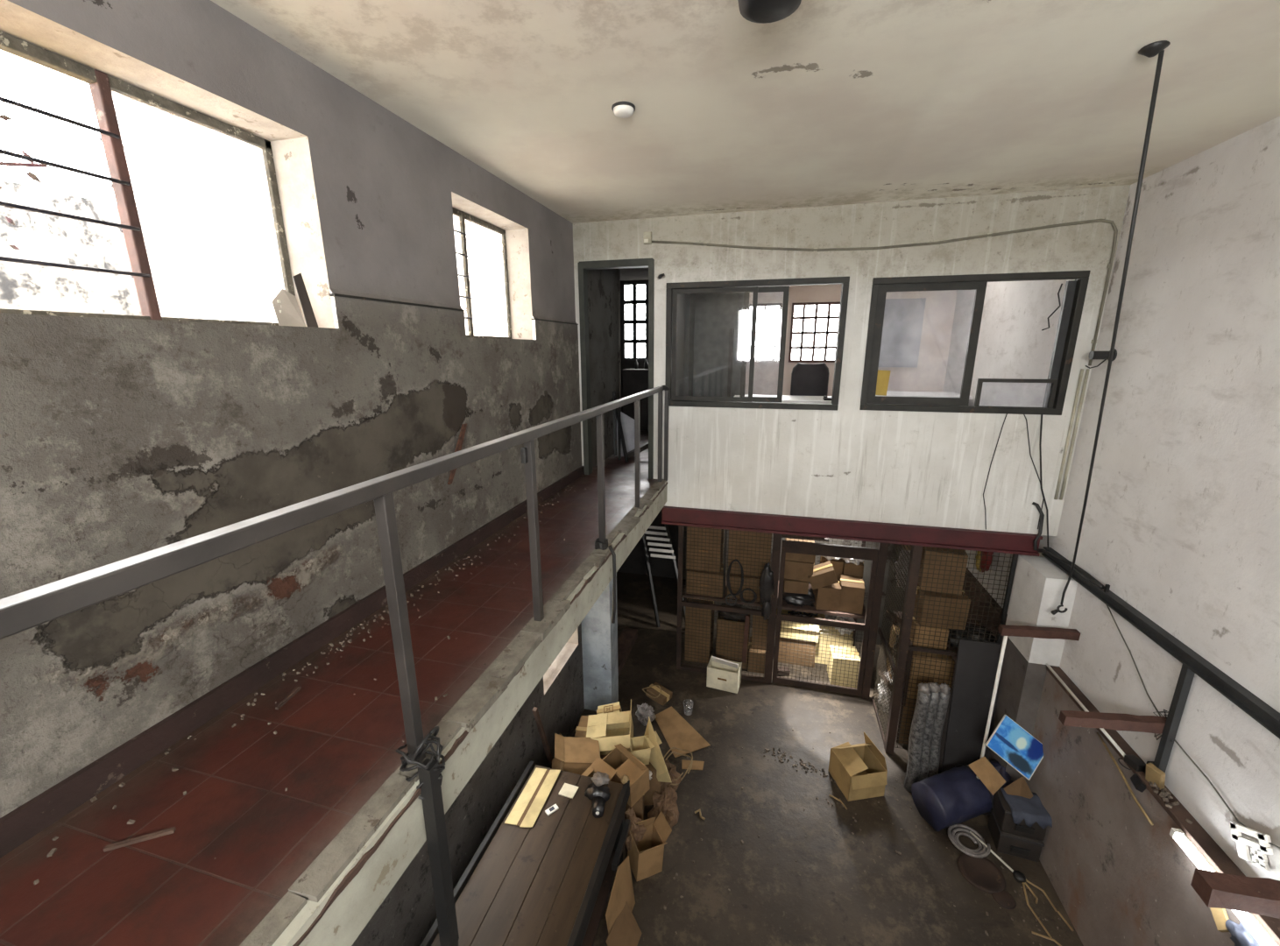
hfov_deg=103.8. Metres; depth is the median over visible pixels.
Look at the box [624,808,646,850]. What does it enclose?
crumpled paper
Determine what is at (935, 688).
roll
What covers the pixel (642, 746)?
carton
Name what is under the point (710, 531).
carton
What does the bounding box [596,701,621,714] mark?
carton
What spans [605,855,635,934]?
cardboard sheet
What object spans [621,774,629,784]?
head
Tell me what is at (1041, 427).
hanging wire
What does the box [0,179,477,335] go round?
wall
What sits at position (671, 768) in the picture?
crumpled bag
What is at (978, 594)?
trim
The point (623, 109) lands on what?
ceiling light
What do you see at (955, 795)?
barrel
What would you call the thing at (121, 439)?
wall
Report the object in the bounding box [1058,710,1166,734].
stub
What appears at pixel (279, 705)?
wood splinter
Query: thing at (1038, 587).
wall
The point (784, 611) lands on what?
carton
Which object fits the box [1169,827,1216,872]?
lamp
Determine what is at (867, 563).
wall
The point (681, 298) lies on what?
wall partition
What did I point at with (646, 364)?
bottle
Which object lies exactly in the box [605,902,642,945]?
cardboard sheet
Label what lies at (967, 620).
shelf
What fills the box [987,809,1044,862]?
crate
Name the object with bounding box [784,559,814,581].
carton
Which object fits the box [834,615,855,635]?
clear bag
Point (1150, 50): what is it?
hanging cable
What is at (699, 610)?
carton
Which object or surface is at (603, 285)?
wall
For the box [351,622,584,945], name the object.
wall
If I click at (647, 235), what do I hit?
junction box
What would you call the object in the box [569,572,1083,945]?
floor
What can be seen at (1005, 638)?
pole
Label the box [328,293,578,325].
trim
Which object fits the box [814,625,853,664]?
carton
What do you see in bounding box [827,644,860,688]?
carton
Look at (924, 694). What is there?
roll
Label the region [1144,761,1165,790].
box
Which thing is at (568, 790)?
paper card
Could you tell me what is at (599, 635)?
wall panel
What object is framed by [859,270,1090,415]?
window
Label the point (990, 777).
cardboard sheet
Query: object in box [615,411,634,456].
panel
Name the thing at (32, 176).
climbing vine
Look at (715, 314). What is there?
wall
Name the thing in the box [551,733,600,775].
carton
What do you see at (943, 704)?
roll
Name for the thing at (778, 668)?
wood block
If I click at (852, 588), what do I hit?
carton
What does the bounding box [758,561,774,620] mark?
bag
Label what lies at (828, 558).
clear bag
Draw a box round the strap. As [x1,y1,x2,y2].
[642,685,661,698]
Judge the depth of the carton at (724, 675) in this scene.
6.73 m
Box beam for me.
[661,505,1043,556]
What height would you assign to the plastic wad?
0.171 m
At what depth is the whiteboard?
7.95 m
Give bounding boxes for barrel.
[911,758,1014,831]
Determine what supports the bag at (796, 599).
on the storage shelf at (806, 608)
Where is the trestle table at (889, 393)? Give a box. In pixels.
[875,390,973,399]
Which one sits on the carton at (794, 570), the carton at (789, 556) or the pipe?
the carton at (789, 556)
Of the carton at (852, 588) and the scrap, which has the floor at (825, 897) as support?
the scrap
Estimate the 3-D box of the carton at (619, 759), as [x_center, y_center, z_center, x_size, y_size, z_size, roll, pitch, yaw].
[-0.133,2.785,4.667,0.405,0.377,0.275,13,19,43]
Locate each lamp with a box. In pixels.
[737,0,801,23]
[1085,348,1117,368]
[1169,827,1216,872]
[1232,910,1279,945]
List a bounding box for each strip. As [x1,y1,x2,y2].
[447,423,466,484]
[829,794,847,809]
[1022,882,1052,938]
[1024,882,1038,904]
[1025,879,1057,912]
[1031,931,1061,945]
[1057,911,1074,931]
[1096,732,1153,826]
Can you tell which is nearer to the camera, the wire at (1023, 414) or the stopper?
the stopper
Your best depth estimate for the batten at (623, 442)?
6.41 m
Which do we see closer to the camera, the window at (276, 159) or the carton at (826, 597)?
the window at (276, 159)
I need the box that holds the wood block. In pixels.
[777,666,790,676]
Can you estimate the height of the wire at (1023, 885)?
0.022 m
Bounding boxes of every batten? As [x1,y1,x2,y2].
[532,707,552,768]
[612,391,617,455]
[612,395,629,462]
[617,407,621,460]
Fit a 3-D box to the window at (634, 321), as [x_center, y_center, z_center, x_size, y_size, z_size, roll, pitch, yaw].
[0.134,-2.709,8.985,0.940,1.360,0.060,3,14,14]
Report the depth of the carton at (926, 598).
5.41 m
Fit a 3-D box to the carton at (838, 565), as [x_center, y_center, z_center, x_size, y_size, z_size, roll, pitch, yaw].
[2.698,1.433,7.115,0.288,0.526,0.306,3,14,14]
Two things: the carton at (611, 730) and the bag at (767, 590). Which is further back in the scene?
the bag at (767, 590)
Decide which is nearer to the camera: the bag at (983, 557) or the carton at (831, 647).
the bag at (983, 557)
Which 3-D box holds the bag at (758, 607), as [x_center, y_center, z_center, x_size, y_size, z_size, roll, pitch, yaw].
[1.725,1.892,7.041,0.315,0.185,0.291,3,14,14]
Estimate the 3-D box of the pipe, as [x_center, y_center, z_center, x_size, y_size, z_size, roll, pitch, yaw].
[3.526,1.861,3.995,0.022,0.021,1.145,4,14,15]
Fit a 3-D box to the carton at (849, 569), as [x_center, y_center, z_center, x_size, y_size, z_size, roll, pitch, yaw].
[2.965,1.458,7.051,0.278,0.505,0.305,3,14,14]
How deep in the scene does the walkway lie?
1.81 m
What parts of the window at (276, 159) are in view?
pane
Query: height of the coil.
0.052 m
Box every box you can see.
[643,231,651,244]
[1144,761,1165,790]
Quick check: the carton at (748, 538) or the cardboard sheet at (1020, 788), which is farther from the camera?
the carton at (748, 538)
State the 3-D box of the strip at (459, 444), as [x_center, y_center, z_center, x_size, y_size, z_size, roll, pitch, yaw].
[-1.236,-0.133,3.401,0.012,0.370,0.260,3,14,14]
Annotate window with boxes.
[0,0,334,328]
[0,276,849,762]
[451,191,533,339]
[543,628,578,694]
[621,281,648,360]
[746,303,782,360]
[788,301,840,362]
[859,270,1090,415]
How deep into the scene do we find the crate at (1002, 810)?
4.46 m
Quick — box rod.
[969,830,1013,872]
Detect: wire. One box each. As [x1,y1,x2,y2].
[982,413,1007,530]
[1023,414,1043,529]
[1039,413,1049,549]
[1106,605,1279,848]
[1152,709,1172,742]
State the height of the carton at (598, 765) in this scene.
0.294 m
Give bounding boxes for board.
[937,693,951,773]
[940,638,999,772]
[983,652,1004,760]
[1046,665,1279,945]
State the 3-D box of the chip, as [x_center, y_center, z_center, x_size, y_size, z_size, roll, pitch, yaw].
[3.132,2.392,2.708,0.045,0.108,0.144,7,15,25]
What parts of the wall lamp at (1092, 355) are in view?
plate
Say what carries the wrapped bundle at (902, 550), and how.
attached to the wire cage at (898, 668)
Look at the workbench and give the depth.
3.58 m
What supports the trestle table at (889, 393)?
on the floor
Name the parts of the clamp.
handle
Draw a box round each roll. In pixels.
[903,682,932,792]
[918,682,940,781]
[927,682,950,777]
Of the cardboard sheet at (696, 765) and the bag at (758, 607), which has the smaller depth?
the cardboard sheet at (696, 765)
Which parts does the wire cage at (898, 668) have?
slanting slat, slanting slat, slanting slat, cage post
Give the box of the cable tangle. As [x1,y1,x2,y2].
[787,610,818,616]
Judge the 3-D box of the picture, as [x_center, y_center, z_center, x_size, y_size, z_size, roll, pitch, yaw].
[3.429,2.492,4.568,0.505,0.464,0.225,7,15,26]
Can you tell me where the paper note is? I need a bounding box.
[875,369,891,396]
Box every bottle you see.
[634,359,637,368]
[643,359,648,368]
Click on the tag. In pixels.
(554, 808)
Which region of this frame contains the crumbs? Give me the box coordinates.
[33,486,621,884]
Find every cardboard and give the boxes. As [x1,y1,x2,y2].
[271,273,318,327]
[504,767,560,827]
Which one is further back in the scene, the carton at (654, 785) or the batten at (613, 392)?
the batten at (613, 392)
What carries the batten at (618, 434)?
on the floor at (333, 747)
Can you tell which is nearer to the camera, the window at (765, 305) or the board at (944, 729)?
the board at (944, 729)
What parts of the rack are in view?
rail, rail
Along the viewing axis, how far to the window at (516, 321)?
4.17 m
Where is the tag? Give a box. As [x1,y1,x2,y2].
[544,804,558,815]
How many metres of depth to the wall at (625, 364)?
9.22 m
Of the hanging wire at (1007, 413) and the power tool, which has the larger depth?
the hanging wire at (1007, 413)
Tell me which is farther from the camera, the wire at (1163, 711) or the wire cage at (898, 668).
the wire cage at (898, 668)
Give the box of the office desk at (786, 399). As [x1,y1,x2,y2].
[734,394,832,403]
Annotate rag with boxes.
[590,771,609,786]
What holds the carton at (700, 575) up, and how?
on the storage shelf at (806, 608)
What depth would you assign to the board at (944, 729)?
5.24 m
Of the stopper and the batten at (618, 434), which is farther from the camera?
the batten at (618, 434)
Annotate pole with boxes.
[975,636,1007,778]
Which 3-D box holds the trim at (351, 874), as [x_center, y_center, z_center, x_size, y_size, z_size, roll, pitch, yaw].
[-0.616,0.954,2.135,0.016,0.044,7.250,3,14,14]
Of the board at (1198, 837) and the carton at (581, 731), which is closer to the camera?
the board at (1198, 837)
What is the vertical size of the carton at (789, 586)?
0.176 m
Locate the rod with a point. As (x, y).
(971, 831)
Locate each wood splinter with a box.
[103,827,176,852]
[275,685,301,709]
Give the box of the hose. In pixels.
[1032,502,1044,550]
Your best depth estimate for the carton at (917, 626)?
5.47 m
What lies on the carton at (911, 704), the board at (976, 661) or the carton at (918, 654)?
the carton at (918, 654)
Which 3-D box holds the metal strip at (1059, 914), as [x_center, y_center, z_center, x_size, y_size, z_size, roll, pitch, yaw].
[3.391,3.573,4.002,0.016,0.014,0.136,-1,14,-2]
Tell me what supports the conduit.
attached to the wall at (929, 469)
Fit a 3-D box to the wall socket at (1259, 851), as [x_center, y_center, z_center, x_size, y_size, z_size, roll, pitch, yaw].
[3.284,1.991,2.702,0.020,0.247,0.243,3,14,14]
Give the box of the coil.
[947,823,990,858]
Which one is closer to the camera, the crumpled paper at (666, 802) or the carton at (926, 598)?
the crumpled paper at (666, 802)
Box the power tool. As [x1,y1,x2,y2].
[584,781,610,818]
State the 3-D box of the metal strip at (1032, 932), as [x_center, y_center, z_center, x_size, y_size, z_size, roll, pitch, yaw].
[3.188,3.618,3.805,0.090,0.022,0.350,-10,17,-34]
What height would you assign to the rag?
0.074 m
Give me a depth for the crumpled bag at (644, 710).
6.08 m
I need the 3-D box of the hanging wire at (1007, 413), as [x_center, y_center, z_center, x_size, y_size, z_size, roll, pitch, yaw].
[3.286,-0.004,4.686,0.087,1.121,0.008,3,14,14]
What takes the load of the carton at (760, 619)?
on the carton at (749, 648)
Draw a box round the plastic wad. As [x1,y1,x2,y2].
[1225,919,1260,945]
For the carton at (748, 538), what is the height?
0.746 m
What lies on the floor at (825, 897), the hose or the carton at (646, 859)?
the carton at (646, 859)
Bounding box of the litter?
[663,706,1060,945]
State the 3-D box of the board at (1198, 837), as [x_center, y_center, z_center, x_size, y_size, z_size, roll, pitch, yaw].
[2.960,2.455,1.715,0.106,0.035,5.980,3,14,14]
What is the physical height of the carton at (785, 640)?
0.426 m
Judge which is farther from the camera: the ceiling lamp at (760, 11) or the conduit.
the conduit
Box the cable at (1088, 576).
[1036,548,1104,588]
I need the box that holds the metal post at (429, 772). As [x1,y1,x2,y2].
[396,725,459,945]
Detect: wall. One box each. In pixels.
[0,0,581,818]
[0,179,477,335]
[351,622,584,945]
[469,184,1130,536]
[586,268,619,467]
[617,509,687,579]
[618,268,621,411]
[620,280,648,412]
[683,293,694,396]
[693,292,744,396]
[714,529,905,644]
[744,283,957,396]
[943,116,1279,880]
[988,554,1078,780]
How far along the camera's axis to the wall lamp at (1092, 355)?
4.05 m
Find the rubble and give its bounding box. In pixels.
[1148,781,1192,824]
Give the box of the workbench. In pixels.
[420,760,630,945]
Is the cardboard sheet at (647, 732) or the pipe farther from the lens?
the cardboard sheet at (647, 732)
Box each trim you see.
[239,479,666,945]
[292,482,667,945]
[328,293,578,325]
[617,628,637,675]
[951,568,1007,688]
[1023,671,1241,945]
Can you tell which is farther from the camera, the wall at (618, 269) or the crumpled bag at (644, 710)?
the wall at (618, 269)
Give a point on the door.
(583, 266)
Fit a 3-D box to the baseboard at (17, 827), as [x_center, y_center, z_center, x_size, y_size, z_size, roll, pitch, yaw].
[-1.576,0.811,2.359,0.030,0.100,7.250,3,14,14]
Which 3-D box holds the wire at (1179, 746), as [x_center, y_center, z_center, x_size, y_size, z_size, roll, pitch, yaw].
[3.401,1.558,3.036,0.009,0.607,2.102,3,14,14]
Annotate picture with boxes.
[985,714,1043,780]
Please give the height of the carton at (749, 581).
0.346 m
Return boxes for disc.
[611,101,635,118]
[957,853,1006,894]
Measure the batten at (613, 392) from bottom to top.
0.839 m
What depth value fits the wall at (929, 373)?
8.12 m
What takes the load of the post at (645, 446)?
on the floor at (333, 747)
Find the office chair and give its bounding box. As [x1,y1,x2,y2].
[790,362,829,396]
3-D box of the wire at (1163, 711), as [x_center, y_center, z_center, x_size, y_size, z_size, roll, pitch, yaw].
[3.441,1.659,3.291,0.029,0.244,0.193,3,14,14]
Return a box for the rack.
[641,523,685,627]
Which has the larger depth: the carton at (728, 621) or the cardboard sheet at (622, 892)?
the carton at (728, 621)
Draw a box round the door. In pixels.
[577,257,654,479]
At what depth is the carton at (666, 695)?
6.55 m
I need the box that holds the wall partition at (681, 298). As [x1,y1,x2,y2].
[675,294,685,396]
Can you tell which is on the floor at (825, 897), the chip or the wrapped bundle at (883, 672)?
the wrapped bundle at (883, 672)
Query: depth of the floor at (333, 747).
1.70 m
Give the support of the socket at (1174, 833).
attached to the lamp at (1182, 839)
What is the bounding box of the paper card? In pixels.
[558,783,578,799]
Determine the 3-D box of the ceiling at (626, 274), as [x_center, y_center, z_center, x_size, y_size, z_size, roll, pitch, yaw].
[-0.333,-2.976,7.075,2.090,0.040,3.680,3,14,14]
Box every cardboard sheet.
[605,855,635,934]
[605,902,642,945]
[643,721,649,738]
[648,716,671,782]
[655,706,710,757]
[681,759,704,770]
[968,756,1005,795]
[1003,776,1032,799]
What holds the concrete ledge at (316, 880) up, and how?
attached to the walkway
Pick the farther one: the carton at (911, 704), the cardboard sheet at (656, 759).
the carton at (911, 704)
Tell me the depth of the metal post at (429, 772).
1.73 m
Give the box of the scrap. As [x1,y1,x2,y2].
[694,809,705,820]
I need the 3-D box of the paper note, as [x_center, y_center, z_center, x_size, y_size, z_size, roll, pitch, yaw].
[2.280,-0.862,4.792,0.182,0.244,0.002,3,14,14]
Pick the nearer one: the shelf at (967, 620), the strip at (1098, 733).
the strip at (1098, 733)
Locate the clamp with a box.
[1117,755,1146,792]
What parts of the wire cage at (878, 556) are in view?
cage post, cable coil, strip, cable coil, cage post, door, cage door, cage post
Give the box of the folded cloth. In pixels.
[1000,786,1052,828]
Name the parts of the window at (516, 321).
pane, frame, pane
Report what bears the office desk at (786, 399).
on the floor
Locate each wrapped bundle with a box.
[877,671,892,713]
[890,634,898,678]
[892,550,911,588]
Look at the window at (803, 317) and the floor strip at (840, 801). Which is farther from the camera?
the window at (803, 317)
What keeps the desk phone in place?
on the office desk at (786, 399)
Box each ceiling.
[0,0,1279,230]
[619,267,648,281]
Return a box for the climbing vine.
[0,114,47,249]
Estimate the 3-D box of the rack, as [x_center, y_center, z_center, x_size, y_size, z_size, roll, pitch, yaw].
[0.374,1.677,8.369,0.426,1.648,1.181,-7,15,-24]
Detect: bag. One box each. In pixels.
[635,702,656,725]
[660,759,681,793]
[718,602,748,622]
[751,606,761,609]
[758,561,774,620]
[782,588,814,607]
[822,556,841,560]
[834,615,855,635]
[842,558,863,565]
[947,624,997,647]
[975,551,993,572]
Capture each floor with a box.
[0,430,657,945]
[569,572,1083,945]
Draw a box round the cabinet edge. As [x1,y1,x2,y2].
[727,328,734,396]
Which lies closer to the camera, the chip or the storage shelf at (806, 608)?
the chip
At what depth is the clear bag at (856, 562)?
6.82 m
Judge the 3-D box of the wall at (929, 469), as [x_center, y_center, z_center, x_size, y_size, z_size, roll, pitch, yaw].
[1.020,-1.019,5.064,5.930,2.960,0.001,3,14,14]
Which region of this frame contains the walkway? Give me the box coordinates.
[271,480,667,945]
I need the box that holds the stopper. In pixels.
[1012,870,1026,883]
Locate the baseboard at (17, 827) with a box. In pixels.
[0,466,584,858]
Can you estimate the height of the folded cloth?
0.124 m
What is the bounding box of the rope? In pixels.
[594,537,616,623]
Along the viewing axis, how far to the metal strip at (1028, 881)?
4.20 m
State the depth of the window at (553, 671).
5.70 m
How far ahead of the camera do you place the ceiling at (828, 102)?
2.46 m
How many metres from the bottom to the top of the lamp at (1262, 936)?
0.055 m
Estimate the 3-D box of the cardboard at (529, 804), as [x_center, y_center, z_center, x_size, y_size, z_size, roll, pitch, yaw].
[-0.874,2.666,4.153,0.230,0.022,0.570,3,14,14]
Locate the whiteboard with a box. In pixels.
[878,297,926,367]
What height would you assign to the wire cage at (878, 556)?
2.550 m
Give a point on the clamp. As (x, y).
(1136, 764)
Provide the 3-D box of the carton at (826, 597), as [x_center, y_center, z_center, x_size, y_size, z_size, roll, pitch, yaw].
[2.519,1.613,6.803,0.318,0.326,0.410,2,14,8]
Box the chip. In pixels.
[1209,907,1229,932]
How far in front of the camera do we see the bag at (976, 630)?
5.44 m
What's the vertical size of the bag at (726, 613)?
0.241 m
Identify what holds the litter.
on the floor at (825, 897)
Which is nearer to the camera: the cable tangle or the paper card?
the paper card
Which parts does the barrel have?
cord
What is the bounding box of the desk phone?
[822,396,831,400]
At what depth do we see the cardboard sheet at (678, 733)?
5.95 m
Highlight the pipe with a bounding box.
[1045,663,1125,756]
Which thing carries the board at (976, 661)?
on the floor at (825, 897)
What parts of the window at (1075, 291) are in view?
sash, lowered sash, rail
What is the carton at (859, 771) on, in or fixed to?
on the floor at (825, 897)
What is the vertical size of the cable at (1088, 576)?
0.113 m
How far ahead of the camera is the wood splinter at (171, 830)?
1.47 m
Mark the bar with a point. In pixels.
(725, 539)
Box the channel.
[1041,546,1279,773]
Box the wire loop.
[663,747,693,785]
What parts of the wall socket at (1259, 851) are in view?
plate, plate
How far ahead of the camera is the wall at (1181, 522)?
3.30 m
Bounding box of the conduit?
[651,219,1117,500]
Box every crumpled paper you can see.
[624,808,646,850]
[647,786,678,829]
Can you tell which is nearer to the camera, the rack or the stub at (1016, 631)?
the stub at (1016, 631)
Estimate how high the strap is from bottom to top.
0.071 m
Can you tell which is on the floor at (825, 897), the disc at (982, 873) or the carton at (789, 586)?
the disc at (982, 873)
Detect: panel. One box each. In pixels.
[581,572,618,711]
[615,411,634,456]
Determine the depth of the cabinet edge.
6.67 m
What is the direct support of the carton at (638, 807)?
on the floor at (825, 897)
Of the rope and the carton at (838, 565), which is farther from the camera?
the carton at (838, 565)
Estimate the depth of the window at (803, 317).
8.32 m
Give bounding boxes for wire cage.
[676,525,888,699]
[871,544,1018,754]
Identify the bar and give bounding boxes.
[722,529,727,596]
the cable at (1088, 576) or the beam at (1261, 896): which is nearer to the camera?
the beam at (1261, 896)
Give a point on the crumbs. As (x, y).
(130, 822)
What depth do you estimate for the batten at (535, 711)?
4.83 m
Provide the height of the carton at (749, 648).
0.326 m
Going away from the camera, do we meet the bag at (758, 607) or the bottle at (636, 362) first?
the bag at (758, 607)
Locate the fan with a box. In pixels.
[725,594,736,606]
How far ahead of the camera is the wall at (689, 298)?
6.54 m
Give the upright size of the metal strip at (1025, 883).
0.020 m
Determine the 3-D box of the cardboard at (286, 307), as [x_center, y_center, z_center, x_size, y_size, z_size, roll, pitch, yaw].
[-1.618,-0.807,2.333,0.052,0.249,0.172,10,17,35]
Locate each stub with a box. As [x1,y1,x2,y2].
[997,624,1080,641]
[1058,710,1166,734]
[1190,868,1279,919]
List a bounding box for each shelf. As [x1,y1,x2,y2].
[682,534,865,646]
[885,610,981,742]
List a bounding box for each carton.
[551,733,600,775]
[574,715,608,759]
[580,756,616,781]
[586,699,633,755]
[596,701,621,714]
[602,743,650,807]
[625,795,643,820]
[627,731,662,764]
[627,811,671,881]
[643,762,660,806]
[645,681,672,705]
[685,526,723,572]
[685,563,726,597]
[685,598,714,664]
[706,656,742,693]
[715,612,750,670]
[727,573,760,601]
[728,530,771,576]
[747,636,765,673]
[751,615,767,650]
[776,608,825,642]
[777,636,815,667]
[783,578,809,594]
[784,537,815,563]
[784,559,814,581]
[807,560,838,589]
[811,580,841,610]
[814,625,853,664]
[820,555,843,580]
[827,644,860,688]
[828,731,887,801]
[839,574,865,614]
[841,559,863,577]
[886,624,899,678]
[898,696,916,744]
[906,650,954,699]
[910,616,948,650]
[912,582,970,629]
[918,546,968,595]
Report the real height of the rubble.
0.054 m
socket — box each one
[1169,827,1184,839]
[1229,821,1273,871]
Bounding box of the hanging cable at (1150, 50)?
[1050,40,1170,615]
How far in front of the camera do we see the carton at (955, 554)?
5.38 m
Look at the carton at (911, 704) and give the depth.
5.73 m
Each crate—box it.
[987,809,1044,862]
[993,788,1046,841]
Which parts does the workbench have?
edge rail, edge rail, leg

